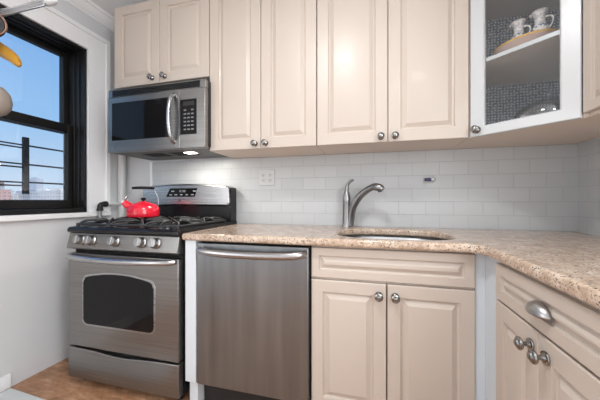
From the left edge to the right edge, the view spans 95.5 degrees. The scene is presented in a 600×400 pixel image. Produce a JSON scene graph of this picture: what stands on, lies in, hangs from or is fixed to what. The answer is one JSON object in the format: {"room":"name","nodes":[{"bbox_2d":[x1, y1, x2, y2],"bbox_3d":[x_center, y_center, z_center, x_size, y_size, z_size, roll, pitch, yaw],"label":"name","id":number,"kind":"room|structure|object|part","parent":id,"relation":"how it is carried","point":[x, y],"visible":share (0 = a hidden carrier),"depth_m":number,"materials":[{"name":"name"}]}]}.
{"room":"kitchen","nodes":[
{"label":"kitchen","id":0,"kind":"room"},
{"bbox_2d":[0,0,117,386],"bbox_3d":[-2.014,-0.153,0.749,0.215,2.580,3.300,0,0,15],"label":"wall","id":1,"kind":"structure","parent":0,"point":[34,266],"depth_m":1.72,"materials":[{"name":"paint"}]},
{"bbox_2d":[0,373,10,392],"bbox_3d":[-1.758,1.043,1.273,0.014,0.088,0.642,0,0,15],"label":"baseboard","id":2,"kind":"structure","parent":1,"relation":"attached to","point":[5,381],"depth_m":1.55,"materials":[{"name":"white paint"}]},
{"bbox_2d":[0,4,86,215],"bbox_3d":[-1.795,-0.513,1.583,0.210,1.200,0.945,0,0,15],"label":"window","id":3,"kind":"structure","parent":1,"relation":"in","point":[72,124],"depth_m":2.00,"materials":[{"name":"black metal"}]},
{"bbox_3d":[-1.865,-0.793,1.602,0.044,0.601,0.907,0,0,15],"label":"sash","id":4,"kind":"part","parent":3,"relation":"part of","materials":[{"name":"black metal"}]},
{"bbox_3d":[-1.819,-0.248,1.590,0.044,0.609,0.907,0,0,15],"label":"sash","id":5,"kind":"part","parent":3,"relation":"part of","materials":[{"name":"black metal"}]},
{"bbox_2d":[0,0,109,211],"bbox_3d":[-1.677,-0.583,1.553,0.030,1.340,1.265,0,0,15],"label":"trim","id":6,"kind":"structure","parent":1,"relation":"attached to","point":[98,48],"depth_m":2.05,"materials":[{"name":"white paint"}]},
{"bbox_2d":[0,211,110,221],"bbox_3d":[-1.720,0.105,1.564,0.140,0.034,1.265,0,0,15],"label":"trim","id":7,"kind":"structure","parent":1,"relation":"attached to","point":[4,218],"depth_m":1.74,"materials":[{"name":"white paint"}]},
{"bbox_2d":[64,0,114,32],"bbox_3d":[-1.878,-1.404,0.709,0.068,0.078,3.290,0,0,15],"label":"trim","id":8,"kind":"structure","parent":1,"relation":"attached to","point":[87,7],"depth_m":2.03,"materials":[{"name":"white paint"}]},
{"bbox_2d":[9,357,189,399],"bbox_3d":[-0.391,1.112,0.325,3.140,0.050,3.300,0,0,15],"label":"floor","id":9,"kind":"structure","parent":0,"point":[54,382],"depth_m":1.57,"materials":[{"name":"brown wood"}]},
{"bbox_2d":[0,388,44,399],"bbox_3d":[-1.304,1.079,1.335,0.800,0.016,0.213,0,0,18],"label":"saddle","id":10,"kind":"object","parent":9,"relation":"on","point":[10,394],"visible":1,"depth_m":1.49,"materials":[{"name":"grey paint"}]},
{"bbox_2d":[96,201,121,218],"bbox_3d":[-1.482,0.547,2.121,0.043,1.078,0.196,0,0,15],"label":"gas pipe","id":11,"kind":"object","parent":9,"relation":"on","point":[100,205],"visible":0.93,"depth_m":2.05,"materials":[{"name":"metal"}]},
{"bbox_2d":[118,155,125,217],"bbox_3d":[-1.473,-0.178,2.251,0.056,2.528,0.056,0,0,15],"label":"riser pipe","id":12,"kind":"object","parent":9,"relation":"on","point":[121,158],"visible":0.32,"depth_m":2.23,"materials":[{"name":"white metal"}]},
{"bbox_2d":[65,184,236,399],"bbox_3d":[-0.928,0.483,1.782,0.764,1.208,0.713,0,0,15],"label":"gas range","id":13,"kind":"object","parent":9,"relation":"on","point":[127,274],"visible":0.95,"depth_m":1.51,"materials":[{"name":"silver metal"}]},
{"bbox_3d":[-1.274,0.226,1.565,0.060,0.060,0.032,0,-16,15],"label":"burner knob","id":14,"kind":"part","parent":13,"relation":"part of","materials":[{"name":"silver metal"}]},
{"bbox_3d":[-1.193,0.226,1.544,0.060,0.060,0.032,0,-16,15],"label":"burner knob","id":15,"kind":"part","parent":13,"relation":"part of","materials":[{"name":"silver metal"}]},
{"bbox_3d":[-1.032,0.226,1.502,0.060,0.060,0.032,0,-16,15],"label":"burner knob","id":16,"kind":"part","parent":13,"relation":"part of","materials":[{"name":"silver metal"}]},
{"bbox_3d":[-1.013,0.562,1.514,0.506,0.314,0.004,0,0,15],"label":"window trim","id":17,"kind":"part","parent":13,"relation":"part of","materials":[{"name":"metal"}]},
{"bbox_3d":[-1.008,0.325,1.476,0.744,0.037,0.081,0,0,15],"label":"handle","id":18,"kind":"part","parent":13,"relation":"part of","materials":[{"name":"metal"}]},
{"bbox_3d":[-0.994,0.237,1.527,0.758,0.092,0.055,0,0,15],"label":"control panel","id":19,"kind":"part","parent":13,"relation":"part of","materials":[{"name":"metal"}]},
{"bbox_3d":[-0.993,0.578,1.531,0.758,0.538,0.043,0,0,15],"label":"oven door","id":20,"kind":"part","parent":13,"relation":"part of","materials":[{"name":"metal"}]},
{"bbox_3d":[-0.993,0.947,1.531,0.758,0.176,0.043,0,0,15],"label":"drawer","id":21,"kind":"part","parent":13,"relation":"part of","materials":[{"name":"metal"}]},
{"bbox_3d":[-0.859,0.226,1.457,0.060,0.060,0.032,0,-16,15],"label":"burner knob","id":22,"kind":"part","parent":13,"relation":"part of","materials":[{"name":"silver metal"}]},
{"bbox_2d":[121,186,159,217],"bbox_3d":[-1.081,0.009,1.875,0.212,0.208,0.202,0,0,15],"label":"kettle","id":23,"kind":"object","parent":13,"relation":"on","point":[143,208],"visible":1,"depth_m":1.81,"materials":[{"name":"red metal"}]},
{"bbox_3d":[-1.162,0.036,1.842,0.077,0.078,0.057,0,0,-14],"label":"spout","id":24,"kind":"part","parent":23,"relation":"part of","materials":[{"name":"red metal"}]},
{"bbox_2d":[67,221,236,236],"bbox_3d":[-0.919,0.176,1.816,0.764,0.041,0.642,0,0,15],"label":"cooktop","id":25,"kind":"object","parent":13,"relation":"in","point":[91,229],"depth_m":1.54,"materials":[{"name":"black metal"}]},
{"bbox_3d":[-0.769,0.226,1.433,0.060,0.060,0.032,0,-16,15],"label":"burner knob","id":26,"kind":"part","parent":13,"relation":"part of","materials":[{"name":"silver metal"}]},
{"bbox_2d":[185,240,203,399],"bbox_3d":[-0.495,0.649,1.726,0.062,0.877,0.618,0,0,15],"label":"filler panel","id":27,"kind":"object","parent":9,"relation":"on","point":[196,390],"visible":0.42,"depth_m":1.43,"materials":[{"name":"white wood"}]},
{"bbox_2d":[196,241,311,399],"bbox_3d":[-0.179,0.653,1.606,0.600,0.868,0.674,0,0,15],"label":"dishwasher","id":28,"kind":"object","parent":9,"relation":"on","point":[254,299],"visible":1,"depth_m":1.33,"materials":[{"name":"silver metal"}]},
{"bbox_3d":[-0.255,0.257,1.314,0.588,0.048,0.070,0,0,15],"label":"handle","id":29,"kind":"part","parent":28,"relation":"part of","materials":[{"name":"metal"}]},
{"bbox_2d":[311,235,474,399],"bbox_3d":[0.453,0.652,1.462,0.686,0.870,0.632,0,0,15],"label":"base cabinet","id":30,"kind":"object","parent":9,"relation":"on","point":[387,324],"visible":0.98,"depth_m":1.20,"materials":[{"name":"beige wood"}]},
{"bbox_3d":[0.219,0.672,1.250,0.336,0.601,0.020,0,0,15],"label":"door","id":31,"kind":"part","parent":30,"relation":"part of","materials":[{"name":"beige paint"}]},
{"bbox_3d":[0.343,0.421,1.186,0.037,0.037,0.040,0,0,15],"label":"knob","id":32,"kind":"part","parent":30,"relation":"part of","materials":[{"name":"grey metal"}]},
{"bbox_3d":[0.386,0.291,1.207,0.684,0.140,0.020,0,0,15],"label":"drawer","id":33,"kind":"part","parent":30,"relation":"part of","materials":[{"name":"beige paint"}]},
{"bbox_3d":[0.410,0.421,1.168,0.037,0.037,0.040,0,0,15],"label":"knob","id":34,"kind":"part","parent":30,"relation":"part of","materials":[{"name":"grey metal"}]},
{"bbox_3d":[0.552,0.672,1.163,0.342,0.601,0.020,0,0,15],"label":"door","id":35,"kind":"part","parent":30,"relation":"part of","materials":[{"name":"beige paint"}]},
{"bbox_2d":[474,253,500,399],"bbox_3d":[0.730,0.649,1.054,0.052,0.877,0.162,0,0,15],"label":"filler panel","id":36,"kind":"object","parent":9,"relation":"on","point":[485,266],"visible":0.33,"depth_m":1.11,"materials":[{"name":"white wood"}]},
{"bbox_2d":[496,263,599,399],"bbox_3d":[0.938,0.649,0.650,0.710,0.877,0.512,0,0,15],"label":"base cabinet","id":37,"kind":"object","parent":9,"relation":"on","point":[548,338],"visible":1,"depth_m":0.70,"materials":[{"name":"beige wood"}]},
{"bbox_2d":[182,224,599,309],"bbox_3d":[0.378,0.192,1.173,2.062,0.037,1.250,0,0,15],"label":"countertop","id":38,"kind":"structure","parent":37,"relation":"on","point":[568,262],"depth_m":1.17,"materials":[{"name":"stone"}]},
{"bbox_2d":[342,179,384,226],"bbox_3d":[0.384,0.019,1.685,0.293,0.308,0.065,0,0,44],"label":"faucet","id":39,"kind":"object","parent":38,"relation":"on","point":[349,210],"visible":0.99,"depth_m":1.73,"materials":[{"name":"silver metal"}]},
{"bbox_3d":[0.315,-0.091,1.757,0.060,0.088,0.029,0,0,30],"label":"lever","id":40,"kind":"part","parent":39,"relation":"part of","materials":[{"name":"silver metal"}]},
{"bbox_3d":[0.375,0.032,1.695,0.051,0.266,0.213,0,0,-41],"label":"spout","id":41,"kind":"part","parent":39,"relation":"part of","materials":[{"name":"silver metal"}]},
{"bbox_2d":[346,235,442,239],"bbox_3d":[0.478,0.298,1.419,0.574,0.174,0.436,0,0,15],"label":"sink","id":42,"kind":"object","parent":38,"relation":"in","point":[356,236],"visible":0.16,"depth_m":1.62,"materials":[{"name":"metal"}]},
{"bbox_3d":[0.676,0.663,0.849,0.020,0.618,0.255,0,0,15],"label":"door","id":43,"kind":"part","parent":37,"relation":"part of","materials":[{"name":"beige paint"}]},
{"bbox_3d":[0.621,0.400,0.761,0.040,0.037,0.037,0,0,15],"label":"knob","id":44,"kind":"part","parent":37,"relation":"part of","materials":[{"name":"grey metal"}]},
{"bbox_3d":[0.604,0.400,0.696,0.040,0.037,0.037,0,0,15],"label":"knob","id":45,"kind":"part","parent":37,"relation":"part of","materials":[{"name":"grey metal"}]},
{"bbox_3d":[0.616,0.281,0.716,0.030,0.032,0.092,0,0,15],"label":"cup pull","id":46,"kind":"part","parent":37,"relation":"part of","materials":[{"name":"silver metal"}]},
{"bbox_3d":[0.612,0.663,0.602,0.020,0.618,0.251,0,0,15],"label":"door","id":47,"kind":"part","parent":37,"relation":"part of","materials":[{"name":"beige paint"}]},
{"bbox_2d":[91,0,149,16],"bbox_3d":[-0.422,-1.473,0.333,3.505,0.060,3.540,0,0,15],"label":"ceiling","id":48,"kind":"structure","parent":0,"point":[109,6],"depth_m":2.00,"materials":[{"name":"white paint"}]},
{"bbox_2d":[0,0,57,16],"bbox_3d":[-1.323,-1.143,1.272,0.557,0.600,0.072,0,0,15],"label":"rack","id":49,"kind":"object","parent":48,"relation":"hanging from","point":[36,4],"visible":1,"depth_m":1.21,"materials":[{"name":"metal"}]},
{"bbox_2d":[0,16,7,36],"bbox_3d":[-1.413,-0.815,1.230,0.034,0.150,0.130,0,0,43],"label":"saucepan","id":50,"kind":"object","parent":49,"relation":"hanging from","point":[3,24],"visible":1,"depth_m":1.26,"materials":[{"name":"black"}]},
{"bbox_2d":[0,87,12,116],"bbox_3d":[-1.489,-0.648,1.310,0.154,0.490,0.154,0,0,15],"label":"ladle","id":51,"kind":"object","parent":49,"relation":"hanging from","point":[6,104],"visible":1,"depth_m":1.32,"materials":[{"name":"beige wood"}]},
{"bbox_2d":[0,42,21,66],"bbox_3d":[-1.486,-0.763,1.366,0.244,0.222,0.052,0,0,15],"label":"banana","id":52,"kind":"object","parent":49,"relation":"hanging from","point":[6,53],"visible":1,"depth_m":1.33,"materials":[{"name":"yellow food"}]},
{"bbox_3d":[-1.353,-0.888,1.269,0.500,0.026,0.016,0,0,15],"label":"rod","id":53,"kind":"part","parent":49,"relation":"part of","materials":[{"name":"silver metal"}]},
{"bbox_2d":[126,144,571,202],"bbox_3d":[0.011,-0.153,1.988,3.505,2.580,0.120,0,0,15],"label":"wall","id":54,"kind":"structure","parent":0,"point":[137,169],"depth_m":2.28,"materials":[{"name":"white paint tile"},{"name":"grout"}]},
{"bbox_2d":[150,162,151,186],"bbox_3d":[-1.224,-0.012,2.243,0.026,0.598,0.010,0,0,15],"label":"trim","id":55,"kind":"structure","parent":54,"relation":"attached to","point":[150,162],"depth_m":2.24,"materials":[{"name":"white paint"}]},
{"bbox_2d":[115,0,209,89],"bbox_3d":[-0.909,-1.071,1.966,0.758,0.567,0.368,0,0,15],"label":"upper cabinet","id":56,"kind":"object","parent":54,"relation":"attached to","point":[157,42],"visible":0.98,"depth_m":1.82,"materials":[{"name":"beige wood"}]},
{"bbox_3d":[-1.125,-1.071,1.886,0.378,0.567,0.020,0,0,15],"label":"door","id":57,"kind":"part","parent":56,"relation":"part of","materials":[{"name":"beige paint"}]},
{"bbox_3d":[-1.002,-0.825,1.821,0.037,0.037,0.040,0,0,15],"label":"knob","id":58,"kind":"part","parent":56,"relation":"part of","materials":[{"name":"grey metal"}]},
{"bbox_3d":[-0.905,-0.825,1.796,0.037,0.037,0.040,0,0,15],"label":"knob","id":59,"kind":"part","parent":56,"relation":"part of","materials":[{"name":"grey metal"}]},
{"bbox_2d":[108,79,227,160],"bbox_3d":[-0.904,-0.533,1.921,0.754,0.427,0.453,0,0,15],"label":"microwave","id":60,"kind":"object","parent":56,"relation":"attached to","point":[169,121],"visible":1,"depth_m":1.76,"materials":[{"name":"silver metal"}]},
{"bbox_3d":[-1.029,-0.509,1.802,0.572,0.372,0.034,0,0,15],"label":"door","id":61,"kind":"part","parent":60,"relation":"part of","materials":[{"name":"metal"}]},
{"bbox_3d":[-0.894,-0.329,1.958,0.746,0.012,0.355,0,0,15],"label":"underside plate","id":62,"kind":"part","parent":60,"relation":"part of","materials":[{"name":"grey metal"}]},
{"bbox_3d":[-0.802,-0.516,1.697,0.025,0.324,0.072,0,0,15],"label":"handle","id":63,"kind":"part","parent":60,"relation":"part of","materials":[{"name":"metal"}]},
{"bbox_3d":[-0.695,-0.520,1.696,0.117,0.218,0.004,0,0,15],"label":"control panel","id":64,"kind":"part","parent":60,"relation":"part of","materials":[{"name":"black glass"}]},
{"bbox_3d":[-0.757,-1.071,1.790,0.373,0.567,0.020,0,0,15],"label":"door","id":65,"kind":"part","parent":56,"relation":"part of","materials":[{"name":"beige paint"}]},
{"bbox_2d":[210,0,325,158],"bbox_3d":[-0.205,-0.834,1.782,0.691,1.042,0.368,0,0,15],"label":"upper cabinet","id":66,"kind":"object","parent":54,"relation":"attached to","point":[263,53],"visible":0.99,"depth_m":1.64,"materials":[{"name":"beige wood"}]},
{"bbox_3d":[-0.404,-0.834,1.697,0.346,1.042,0.020,0,0,15],"label":"door","id":67,"kind":"part","parent":66,"relation":"part of","materials":[{"name":"beige paint"}]},
{"bbox_3d":[-0.276,-0.341,1.632,0.037,0.037,0.040,0,0,15],"label":"knob","id":68,"kind":"part","parent":66,"relation":"part of","materials":[{"name":"grey metal"}]},
{"bbox_3d":[-0.210,-0.341,1.615,0.037,0.037,0.040,0,0,15],"label":"knob","id":69,"kind":"part","parent":66,"relation":"part of","materials":[{"name":"grey metal"}]},
{"bbox_3d":[-0.069,-0.834,1.610,0.338,1.042,0.020,0,0,15],"label":"door","id":70,"kind":"part","parent":66,"relation":"part of","materials":[{"name":"beige paint"}]},
{"bbox_2d":[152,144,577,231],"bbox_3d":[0.167,-0.012,1.880,2.847,0.598,0.009,0,0,15],"label":"wall tile","id":71,"kind":"structure","parent":54,"relation":"attached to","point":[534,188],"depth_m":1.74,"materials":[{"name":"white tile"}]},
{"bbox_2d":[259,169,274,185],"bbox_3d":[-0.241,-0.164,1.977,0.120,0.116,0.009,0,0,15],"label":"outlet plate","id":72,"kind":"object","parent":71,"relation":"attached to","point":[266,177],"visible":1,"depth_m":1.97,"materials":[{"name":"grey plastic"}]},
{"bbox_2d":[261,173,264,181],"bbox_3d":[-0.268,-0.164,1.981,0.034,0.068,0.003,0,0,15],"label":"socket","id":73,"kind":"object","parent":72,"relation":"attached to","point":[262,174],"depth_m":1.98,"materials":[{"name":"white plastic"}]},
{"bbox_2d":[268,173,271,181],"bbox_3d":[-0.215,-0.164,1.968,0.034,0.068,0.003,0,0,15],"label":"socket","id":74,"kind":"object","parent":72,"relation":"attached to","point":[269,174],"depth_m":1.97,"materials":[{"name":"white plastic"}]},
{"bbox_2d":[423,175,434,182],"bbox_3d":[0.802,-0.132,1.692,0.068,0.048,0.034,0,0,15],"label":"wall holder","id":75,"kind":"object","parent":71,"relation":"attached to","point":[426,178],"visible":1,"depth_m":1.70,"materials":[{"name":"grey plastic"}]},
{"bbox_2d":[317,0,468,154],"bbox_3d":[0.506,-0.834,1.596,0.773,1.042,0.368,0,0,15],"label":"upper cabinet","id":76,"kind":"object","parent":54,"relation":"attached to","point":[393,75],"visible":1,"depth_m":1.46,"materials":[{"name":"beige wood"}]},
{"bbox_3d":[0.285,-0.834,1.517,0.383,1.042,0.020,0,0,15],"label":"door","id":77,"kind":"part","parent":76,"relation":"part of","materials":[{"name":"beige paint"}]},
{"bbox_3d":[0.430,-0.341,1.447,0.037,0.037,0.040,0,0,15],"label":"knob","id":78,"kind":"part","parent":76,"relation":"part of","materials":[{"name":"grey metal"}]},
{"bbox_3d":[0.500,-0.341,1.429,0.037,0.037,0.040,0,0,15],"label":"knob","id":79,"kind":"part","parent":76,"relation":"part of","materials":[{"name":"grey metal"}]},
{"bbox_3d":[0.660,-0.834,1.419,0.383,1.042,0.020,0,0,15],"label":"door","id":80,"kind":"part","parent":76,"relation":"part of","materials":[{"name":"beige paint"}]},
{"bbox_2d":[452,0,599,148],"bbox_3d":[1.151,-0.833,1.310,0.635,1.042,0.594,0,0,15],"label":"upper cabinet","id":81,"kind":"object","parent":54,"relation":"attached to","point":[530,93],"visible":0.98,"depth_m":1.33,"materials":[{"name":"white wood"}]},
{"bbox_3d":[0.848,-0.343,1.321,0.040,0.037,0.037,0,0,-33],"label":"knob","id":82,"kind":"part","parent":81,"relation":"part of","materials":[{"name":"grey metal"}]},
{"bbox_2d":[486,0,559,19],"bbox_3d":[1.156,-1.072,1.308,0.590,0.018,0.561,0,0,15],"label":"shelf","id":83,"kind":"object","parent":81,"relation":"attached to","point":[495,9],"depth_m":1.51,"materials":[{"name":"white wood"}]},
{"bbox_2d":[486,34,559,86],"bbox_3d":[1.156,-0.679,1.308,0.590,0.018,0.561,0,0,15],"label":"shelf","id":84,"kind":"object","parent":81,"relation":"attached to","point":[535,62],"depth_m":1.36,"materials":[{"name":"white wood"}]},
{"bbox_2d":[493,28,557,54],"bbox_3d":[1.051,-0.712,1.278,0.184,0.048,0.246,0,0,-33],"label":"serving tray","id":85,"kind":"object","parent":81,"relation":"on","point":[526,37],"visible":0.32,"depth_m":1.22,"materials":[{"name":"brown ceramic"}]},
{"bbox_2d":[509,18,531,38],"bbox_3d":[1.042,-0.775,1.300,0.074,0.159,0.074,0,0,10],"label":"jug","id":86,"kind":"object","parent":85,"relation":"on","point":[518,25],"visible":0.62,"depth_m":1.28,"materials":[{"name":"ceramic"}]},
{"bbox_2d":[529,7,554,31],"bbox_3d":[1.086,-0.777,1.234,0.075,0.162,0.075,0,0,10],"label":"jug","id":87,"kind":"object","parent":85,"relation":"on","point":[540,15],"visible":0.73,"depth_m":1.22,"materials":[{"name":"ceramic"}]},
{"bbox_3d":[1.105,-0.793,1.205,0.008,0.061,0.030,0,0,-33],"label":"handle","id":88,"kind":"part","parent":87,"relation":"part of","materials":[{"name":"ceramic"}]},
{"bbox_3d":[1.156,-0.321,1.308,0.624,0.018,0.594,0,0,15],"label":"board","id":89,"kind":"part","parent":81,"relation":"part of","materials":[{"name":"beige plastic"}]},
{"bbox_2d":[578,137,599,234],"bbox_3d":[1.201,-0.153,-0.091,0.150,2.580,3.300,0,0,15],"label":"wall","id":90,"kind":"structure","parent":0,"point":[599,137],"depth_m":1.43,"materials":[{"name":"tile"}]},
{"bbox_2d":[578,138,599,234],"bbox_3d":[1.384,-0.069,0.890,0.009,0.484,1.290,0,0,15],"label":"wall tile","id":91,"kind":"structure","parent":90,"relation":"attached to","point":[588,152],"depth_m":1.43,"materials":[{"name":"white tile"}]},
{"bbox_2d":[583,0,599,115],"bbox_3d":[1.128,-0.833,0.700,0.372,1.042,0.604,0,0,15],"label":"upper cabinet","id":92,"kind":"object","parent":90,"relation":"attached to","point":[591,8],"visible":1,"depth_m":0.99,"materials":[{"name":"beige wood"}]},
{"label":"outside","id":93,"kind":"structure","parent":0,"visible":0},
{"bbox_3d":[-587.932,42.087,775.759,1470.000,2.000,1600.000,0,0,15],"label":"ground","id":94,"kind":"structure","parent":93,"visible":0},
{"bbox_2d":[0,182,11,199],"bbox_3d":[-374.008,8.837,328.798,30.800,64.500,24.450,0,0,15],"label":"building","id":95,"kind":"structure","parent":94,"relation":"on","point":[4,194],"depth_m":331.84,"materials":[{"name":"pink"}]},
{"bbox_2d":[11,191,18,199],"bbox_3d":[-444.682,13.587,414.305,30.800,55.000,12.240,0,0,15],"label":"building","id":96,"kind":"structure","parent":94,"relation":"on","point":[13,196],"depth_m":411.67,"materials":[{"name":"white"}]},
{"bbox_2d":[23,190,36,199],"bbox_3d":[-403.545,13.087,413.516,30.800,56.000,11.360,0,0,15],"label":"building","id":97,"kind":"structure","parent":94,"relation":"on","point":[25,196],"depth_m":409.96,"materials":[{"name":"grey"}]},
{"bbox_2d":[29,177,42,189],"bbox_3d":[-744.816,-11.413,768.703,30.800,105.000,18.800,0,0,15],"label":"building","id":98,"kind":"structure","parent":94,"relation":"on","point":[32,186],"depth_m":760.33,"materials":[{"name":"grey"}]},
{"bbox_2d":[30,188,49,199],"bbox_3d":[-368.582,12.087,389.101,30.800,58.000,10.040,0,0,15],"label":"building","id":99,"kind":"structure","parent":94,"relation":"on","point":[39,194],"depth_m":385.69,"materials":[{"name":"white"}]},
{"bbox_2d":[44,188,62,199],"bbox_3d":[-331.648,12.587,372.233,30.800,57.000,12.000,0,0,15],"label":"building","id":100,"kind":"structure","parent":94,"relation":"on","point":[55,193],"depth_m":366.77,"materials":[{"name":"white"}]},
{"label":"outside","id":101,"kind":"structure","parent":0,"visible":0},
{"bbox_2d":[0,137,62,193],"bbox_3d":[-2.231,0.417,2.041,0.650,1.940,2.850,0,0,15],"label":"railing","id":102,"kind":"object","parent":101,"point":[25,145],"visible":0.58,"depth_m":2.35,"materials":[{"name":"metal"}]},
{"bbox_3d":[-2.582,-0.125,1.590,0.013,0.013,1.600,0,0,15],"label":"rail","id":103,"kind":"part","parent":102,"relation":"part of","materials":[{"name":"metal"}]},
{"bbox_3d":[-2.582,-0.153,1.590,0.013,0.013,1.600,0,0,15],"label":"rail","id":104,"kind":"part","parent":102,"relation":"part of","materials":[{"name":"metal"}]},
{"bbox_3d":[-2.582,-0.283,1.590,0.013,0.013,1.600,0,0,15],"label":"rail","id":105,"kind":"part","parent":102,"relation":"part of","materials":[{"name":"metal"}]},
{"bbox_3d":[-2.582,-0.311,1.590,0.013,0.013,1.600,0,0,15],"label":"rail","id":106,"kind":"part","parent":102,"relation":"part of","materials":[{"name":"metal"}]},
{"bbox_3d":[-2.582,-0.451,1.590,0.013,0.013,1.600,0,0,15],"label":"rail","id":107,"kind":"part","parent":102,"relation":"part of","materials":[{"name":"metal"}]},
{"bbox_3d":[-2.582,-0.475,1.590,0.013,0.013,1.600,0,0,15],"label":"rail","id":108,"kind":"part","parent":102,"relation":"part of","materials":[{"name":"metal"}]},
{"bbox_3d":[-2.379,-0.299,2.365,0.024,0.491,0.042,0,0,15],"label":"post","id":109,"kind":"part","parent":102,"relation":"part of","materials":[{"name":"metal"}]},
{"bbox_3d":[-2.247,-0.156,2.872,0.015,0.015,1.050,0,0,15],"label":"rail","id":110,"kind":"part","parent":102,"relation":"part of","materials":[{"name":"metal"}]},
{"bbox_3d":[-2.247,-0.311,2.872,0.015,0.015,1.050,0,0,15],"label":"rail","id":111,"kind":"part","parent":102,"relation":"part of","materials":[{"name":"metal"}]},
{"bbox_3d":[-2.247,-0.475,2.872,0.015,0.015,1.050,0,0,15],"label":"rail","id":112,"kind":"part","parent":102,"relation":"part of","materials":[{"name":"metal"}]}
]}

